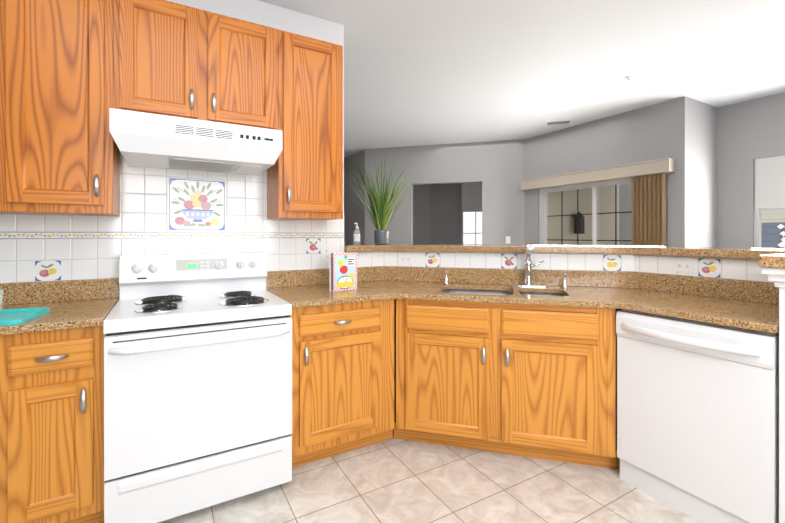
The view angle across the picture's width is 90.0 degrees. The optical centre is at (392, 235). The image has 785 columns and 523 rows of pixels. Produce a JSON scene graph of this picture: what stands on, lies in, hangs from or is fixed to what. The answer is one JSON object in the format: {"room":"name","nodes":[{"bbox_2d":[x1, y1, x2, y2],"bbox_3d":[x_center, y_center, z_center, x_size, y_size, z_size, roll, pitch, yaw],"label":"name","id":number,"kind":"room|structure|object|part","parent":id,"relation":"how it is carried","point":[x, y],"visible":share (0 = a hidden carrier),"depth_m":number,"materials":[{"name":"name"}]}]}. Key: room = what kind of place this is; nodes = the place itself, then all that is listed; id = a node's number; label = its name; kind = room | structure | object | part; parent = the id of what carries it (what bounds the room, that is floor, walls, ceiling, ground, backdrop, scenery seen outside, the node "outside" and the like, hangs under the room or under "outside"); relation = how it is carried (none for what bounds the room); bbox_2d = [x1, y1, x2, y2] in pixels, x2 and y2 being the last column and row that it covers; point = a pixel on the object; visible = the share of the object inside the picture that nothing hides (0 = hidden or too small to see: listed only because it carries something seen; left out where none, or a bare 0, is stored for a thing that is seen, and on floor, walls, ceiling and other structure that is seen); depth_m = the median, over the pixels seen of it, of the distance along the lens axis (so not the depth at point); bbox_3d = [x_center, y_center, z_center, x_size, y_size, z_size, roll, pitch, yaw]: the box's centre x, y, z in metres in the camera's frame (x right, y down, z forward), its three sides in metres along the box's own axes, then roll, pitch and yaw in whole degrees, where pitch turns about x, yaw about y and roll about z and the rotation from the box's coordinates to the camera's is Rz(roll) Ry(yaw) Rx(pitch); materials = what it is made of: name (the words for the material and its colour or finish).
{"room":"kitchen","nodes":[
{"label":"kitchen","id":0,"kind":"room"},
{"bbox_2d":[18,0,343,282],"bbox_3d":[-2.179,-0.130,1.851,4.145,2.770,0.120,0,0,-30],"label":"wall","id":1,"kind":"structure","parent":0,"point":[274,16],"depth_m":2.60,"materials":[{"name":"white paint"}]},
{"bbox_2d":[0,0,119,215],"bbox_3d":[-1.752,-0.655,1.817,0.774,1.100,0.355,0,0,-30],"label":"upper cabinet","id":2,"kind":"object","parent":1,"relation":"attached to","point":[59,152],"visible":0.98,"depth_m":1.79,"materials":[{"name":"brown wood"}]},
{"bbox_2d":[0,152,343,298],"bbox_3d":[-1.323,-0.085,2.268,2.245,0.980,0.006,0,0,-30],"label":"wall tiles","id":3,"kind":"structure","parent":1,"relation":"attached to","point":[143,199],"depth_m":2.23,"materials":[{"name":"white tile"}]},
{"bbox_2d":[322,245,331,261],"bbox_3d":[-0.461,0.127,2.754,0.070,0.115,0.007,0,0,-30],"label":"outlet","id":4,"kind":"object","parent":3,"relation":"attached to","point":[326,250],"visible":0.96,"depth_m":2.75,"materials":[{"name":"white plastic"}]},
{"bbox_2d":[113,0,277,129],"bbox_3d":[-1.072,-0.885,2.206,0.790,0.640,0.355,0,0,-30],"label":"upper cabinet","id":5,"kind":"object","parent":1,"relation":"attached to","point":[175,59],"visible":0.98,"depth_m":2.06,"materials":[{"name":"brown wood"}]},
{"bbox_2d":[109,108,282,174],"bbox_3d":[-1.043,-0.471,2.135,0.760,0.186,0.490,0,0,-30],"label":"range hood","id":6,"kind":"object","parent":5,"relation":"attached to","point":[143,139],"visible":1,"depth_m":1.94,"materials":[{"name":"white metal"}]},
{"bbox_2d":[267,29,342,219],"bbox_3d":[-0.553,-0.655,2.503,0.404,1.100,0.355,0,0,-30],"label":"upper cabinet","id":7,"kind":"object","parent":1,"relation":"attached to","point":[305,176],"visible":1,"depth_m":2.38,"materials":[{"name":"brown wood"}]},
{"bbox_2d":[344,149,364,243],"bbox_3d":[-0.696,-0.132,7.388,0.120,2.770,1.060,0,0,-30],"label":"wall","id":8,"kind":"structure","parent":0,"point":[353,213],"depth_m":7.30,"materials":[{"name":"grey paint"}]},
{"bbox_2d":[413,184,429,243],"bbox_3d":[0.542,-0.133,8.800,3.430,2.770,0.120,0,0,-30],"label":"wall","id":9,"kind":"structure","parent":0,"point":[421,214],"depth_m":8.79,"materials":[{"name":"grey paint"}]},
{"bbox_2d":[158,401,700,522],"bbox_3d":[0.119,1.315,3.327,9.600,0.120,9.200,0,0,-30],"label":"floor","id":10,"kind":"structure","parent":0,"point":[394,480],"depth_m":1.91,"materials":[{"name":"tile"}]},
{"bbox_2d":[0,325,104,522],"bbox_3d":[-1.739,0.814,1.655,0.914,0.883,0.650,0,0,-30],"label":"base cabinet","id":11,"kind":"object","parent":10,"relation":"on","point":[51,426],"visible":0.9,"depth_m":1.55,"materials":[{"name":"brown wood"}]},
{"bbox_2d":[0,278,118,334],"bbox_3d":[-1.742,0.303,1.661,0.914,0.136,0.638,0,0,-30],"label":"countertop","id":12,"kind":"structure","parent":11,"relation":"on","point":[72,304],"depth_m":1.94,"materials":[{"name":"beige stone"}]},
{"bbox_2d":[0,289,49,324],"bbox_3d":[-1.703,0.285,1.558,0.460,0.112,0.300,0,0,-22],"label":"tray","id":13,"kind":"object","parent":12,"relation":"on","point":[12,316],"visible":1,"depth_m":1.66,"materials":[{"name":"teal plastic"}]},
{"bbox_3d":[-1.677,0.282,1.636,0.086,0.105,0.085,0,0,-30],"label":"tumbler glass","id":14,"kind":"part","parent":13,"relation":"part of","materials":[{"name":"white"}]},
{"bbox_2d":[104,252,291,522],"bbox_3d":[-0.975,0.681,2.017,0.762,1.148,0.747,0,0,-30],"label":"range","id":15,"kind":"object","parent":10,"relation":"on","point":[197,393],"visible":1,"depth_m":1.77,"materials":[{"name":"white metal"}]},
{"bbox_2d":[290,299,393,467],"bbox_3d":[-0.382,0.814,2.432,0.668,0.883,0.650,0,0,-30],"label":"base cabinet","id":16,"kind":"object","parent":10,"relation":"on","point":[342,377],"visible":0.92,"depth_m":2.17,"materials":[{"name":"brown wood"}]},
{"bbox_2d":[394,299,619,468],"bbox_3d":[0.665,0.813,2.470,1.180,0.884,0.617,0,0,15],"label":"base cabinet","id":17,"kind":"object","parent":10,"relation":"on","point":[539,381],"visible":0.85,"depth_m":2.14,"materials":[{"name":"brown wood"}]},
{"bbox_2d":[266,266,467,307],"bbox_3d":[0.246,0.403,2.758,2.083,0.336,0.710,0,0,-30],"label":"countertop","id":18,"kind":"structure","parent":17,"relation":"on","point":[300,288],"depth_m":2.57,"materials":[{"name":"beige stone"}]},
{"bbox_2d":[330,252,356,290],"bbox_3d":[-0.330,0.224,2.481,0.181,0.232,0.126,0,0,-33],"label":"cookbook","id":19,"kind":"object","parent":18,"relation":"on","point":[343,271],"visible":1,"depth_m":2.43,"materials":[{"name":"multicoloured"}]},
{"bbox_2d":[444,271,448,283],"bbox_3d":[0.375,0.294,2.743,0.064,0.093,0.064,0,0,-30],"label":"soap pump","id":20,"kind":"object","parent":18,"relation":"on","point":[446,279],"visible":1,"depth_m":2.75,"materials":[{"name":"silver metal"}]},
{"bbox_2d":[404,268,778,333],"bbox_3d":[1.039,0.403,2.060,1.398,0.336,1.410,0,0,-30],"label":"countertop","id":21,"kind":"structure","parent":17,"relation":"on","point":[743,304],"depth_m":2.23,"materials":[{"name":"beige stone"}]},
{"bbox_2d":[509,244,547,286],"bbox_3d":[0.905,0.199,2.615,0.224,0.283,0.224,0,0,-30],"label":"faucet","id":22,"kind":"object","parent":21,"relation":"on","point":[528,264],"visible":1,"depth_m":2.61,"materials":[{"name":"silver metal"}]},
{"bbox_2d":[562,273,567,287],"bbox_3d":[1.121,0.294,2.545,0.064,0.093,0.064,0,0,-30],"label":"soap pump","id":23,"kind":"object","parent":21,"relation":"on","point":[564,282],"visible":1,"depth_m":2.56,"materials":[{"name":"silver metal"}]},
{"bbox_2d":[616,309,778,522],"bbox_3d":[1.538,0.820,1.890,0.685,0.871,0.602,0,0,-30],"label":"dishwasher","id":24,"kind":"object","parent":10,"relation":"on","point":[698,420],"visible":0.98,"depth_m":1.70,"materials":[{"name":"white metal"}]},
{"bbox_2d":[761,267,784,522],"bbox_3d":[1.761,0.688,1.545,0.659,1.134,0.275,0,0,-30],"label":"end post","id":25,"kind":"object","parent":10,"relation":"on","point":[777,275],"visible":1,"depth_m":1.48,"materials":[{"name":"white paint"}]},
{"bbox_2d":[365,139,524,244],"bbox_3d":[0.818,-0.132,6.605,2.660,2.770,0.151,0,0,15],"label":"wall","id":26,"kind":"structure","parent":0,"point":[496,169],"depth_m":6.43,"materials":[{"name":"grey paint"}]},
{"bbox_2d":[376,266,630,426],"bbox_3d":[0.569,0.688,2.734,1.500,1.134,1.317,0,0,-30],"label":"wall","id":27,"kind":"structure","parent":0,"point":[428,305],"depth_m":2.97,"materials":[{"name":"grey paint"}]},
{"bbox_2d":[344,251,635,271],"bbox_3d":[0.599,0.177,2.679,1.500,0.114,1.199,0,0,-30],"label":"tile backsplash","id":28,"kind":"structure","parent":27,"relation":"attached to","point":[553,261],"depth_m":2.77,"materials":[{"name":"white tile"}]},
{"bbox_2d":[398,254,412,263],"bbox_3d":[0.099,0.178,2.936,0.115,0.070,0.007,0,0,15],"label":"outlet","id":29,"kind":"object","parent":28,"relation":"attached to","point":[405,258],"visible":1,"depth_m":2.94,"materials":[{"name":"white plastic"}]},
{"bbox_2d":[344,244,784,267],"bbox_3d":[0.967,0.098,2.464,1.925,0.045,2.740,0,0,-30],"label":"bar","id":30,"kind":"object","parent":27,"relation":"on","point":[771,257],"visible":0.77,"depth_m":2.58,"materials":[{"name":"beige stone"}]},
{"bbox_2d":[353,223,360,244],"bbox_3d":[-0.293,-0.014,3.206,0.066,0.177,0.060,0,0,-30],"label":"sanitizer bottle","id":31,"kind":"object","parent":30,"relation":"on","point":[357,236],"visible":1,"depth_m":3.19,"materials":[{"name":"white plastic"}]},
{"bbox_2d":[345,154,423,244],"bbox_3d":[-0.048,-0.311,3.207,0.904,0.770,0.956,0,0,-30],"label":"potted plant","id":32,"kind":"object","parent":30,"relation":"on","point":[380,207],"visible":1,"depth_m":3.11,"materials":[{"name":"green plant"}]},
{"bbox_2d":[426,253,719,277],"bbox_3d":[1.018,0.181,2.522,0.966,0.101,1.423,0,0,-30],"label":"wall tiles","id":33,"kind":"structure","parent":27,"relation":"attached to","point":[709,267],"depth_m":2.58,"materials":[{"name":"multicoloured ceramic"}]},
{"bbox_2d":[636,254,774,281],"bbox_3d":[1.780,0.178,2.169,0.006,0.114,0.867,0,0,-30],"label":"tile backsplash","id":34,"kind":"structure","parent":27,"relation":"attached to","point":[740,269],"depth_m":2.18,"materials":[{"name":"white tile"}]},
{"bbox_2d":[672,259,694,272],"bbox_3d":[1.701,0.178,2.294,0.007,0.070,0.115,0,0,-30],"label":"outlet","id":35,"kind":"object","parent":34,"relation":"attached to","point":[683,265],"visible":1,"depth_m":2.29,"materials":[{"name":"white plastic"}]},
{"bbox_2d":[258,0,784,157],"bbox_3d":[0.119,-1.575,3.326,9.600,0.120,9.200,0,0,-30],"label":"ceiling","id":36,"kind":"structure","parent":0,"point":[425,72],"depth_m":3.42,"materials":[{"name":"white paint"}]},
{"bbox_2d":[545,119,572,124],"bbox_3d":[2.215,-1.508,5.240,0.320,0.014,0.170,0,0,15],"label":"ceiling vent","id":37,"kind":"object","parent":36,"relation":"in","point":[556,122],"visible":0.98,"depth_m":5.22,"materials":[{"name":"white metal"}]},
{"bbox_2d":[430,183,631,244],"bbox_3d":[2.704,-0.132,8.471,4.400,2.770,0.120,0,0,15],"label":"wall","id":38,"kind":"structure","parent":0,"point":[445,213],"depth_m":8.78,"materials":[{"name":"grey paint"}]},
{"bbox_2d":[462,182,481,244],"bbox_3d":[1.960,-0.386,8.585,0.890,1.578,0.049,0,0,15],"label":"window","id":39,"kind":"structure","parent":38,"relation":"in","point":[471,213],"depth_m":8.63,"materials":[{"name":"white glass"}]},
{"bbox_2d":[525,96,690,246],"bbox_3d":[2.695,-0.131,5.269,0.140,2.770,2.212,0,0,-30],"label":"wall","id":40,"kind":"structure","parent":0,"point":[661,130],"depth_m":4.80,"materials":[{"name":"grey paint"}]},
{"bbox_2d":[520,158,673,190],"bbox_3d":[2.560,-0.776,5.236,0.124,0.150,2.090,0,0,-30],"label":"valance","id":41,"kind":"object","parent":40,"relation":"attached to","point":[661,166],"visible":1,"depth_m":4.96,"materials":[{"name":"beige"}]},
{"bbox_2d":[539,173,666,245],"bbox_3d":[2.711,0.254,5.231,0.070,2.000,1.777,0,0,-30],"label":"slider","id":42,"kind":"object","parent":40,"relation":"attached to","point":[544,216],"visible":0.38,"depth_m":5.36,"materials":[{"name":"grey plastic"}]},
{"bbox_2d":[632,173,665,245],"bbox_3d":[2.958,0.255,4.557,0.050,1.918,0.375,0,0,-30],"label":"vertical blinds","id":43,"kind":"object","parent":40,"relation":"attached to","point":[648,210],"visible":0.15,"depth_m":4.53,"materials":[{"name":"brown fabric"}]},
{"bbox_2d":[691,98,716,246],"bbox_3d":[3.607,-0.131,4.591,0.770,2.770,0.151,0,0,-30],"label":"wall","id":44,"kind":"structure","parent":0,"point":[703,174],"depth_m":4.49,"materials":[{"name":"grey paint"}]},
{"bbox_2d":[717,92,784,247],"bbox_3d":[4.881,-0.130,2.999,0.140,2.770,3.900,0,0,-30],"label":"wall","id":45,"kind":"structure","parent":0,"point":[749,132],"depth_m":4.40,"materials":[{"name":"grey paint"}]},
{"label":"outside","id":46,"kind":"structure","parent":0,"visible":0},
{"bbox_2d":[548,185,618,244],"bbox_3d":[3.629,0.104,5.831,2.020,2.540,1.940,0,0,-30],"label":"balcony","id":47,"kind":"object","parent":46,"point":[606,205],"visible":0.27,"depth_m":6.51,"materials":[{"name":"grey"}]},
{"bbox_2d":[761,208,784,248],"bbox_3d":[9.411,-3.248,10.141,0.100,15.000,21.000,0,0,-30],"label":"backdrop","id":48,"kind":"structure","parent":46,"point":[771,231],"depth_m":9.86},
{"bbox_2d":[777,224,784,248],"bbox_3d":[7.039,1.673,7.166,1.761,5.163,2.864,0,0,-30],"label":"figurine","id":49,"kind":"object","parent":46,"point":[782,233],"visible":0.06,"depth_m":7.24,"materials":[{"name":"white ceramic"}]}
]}

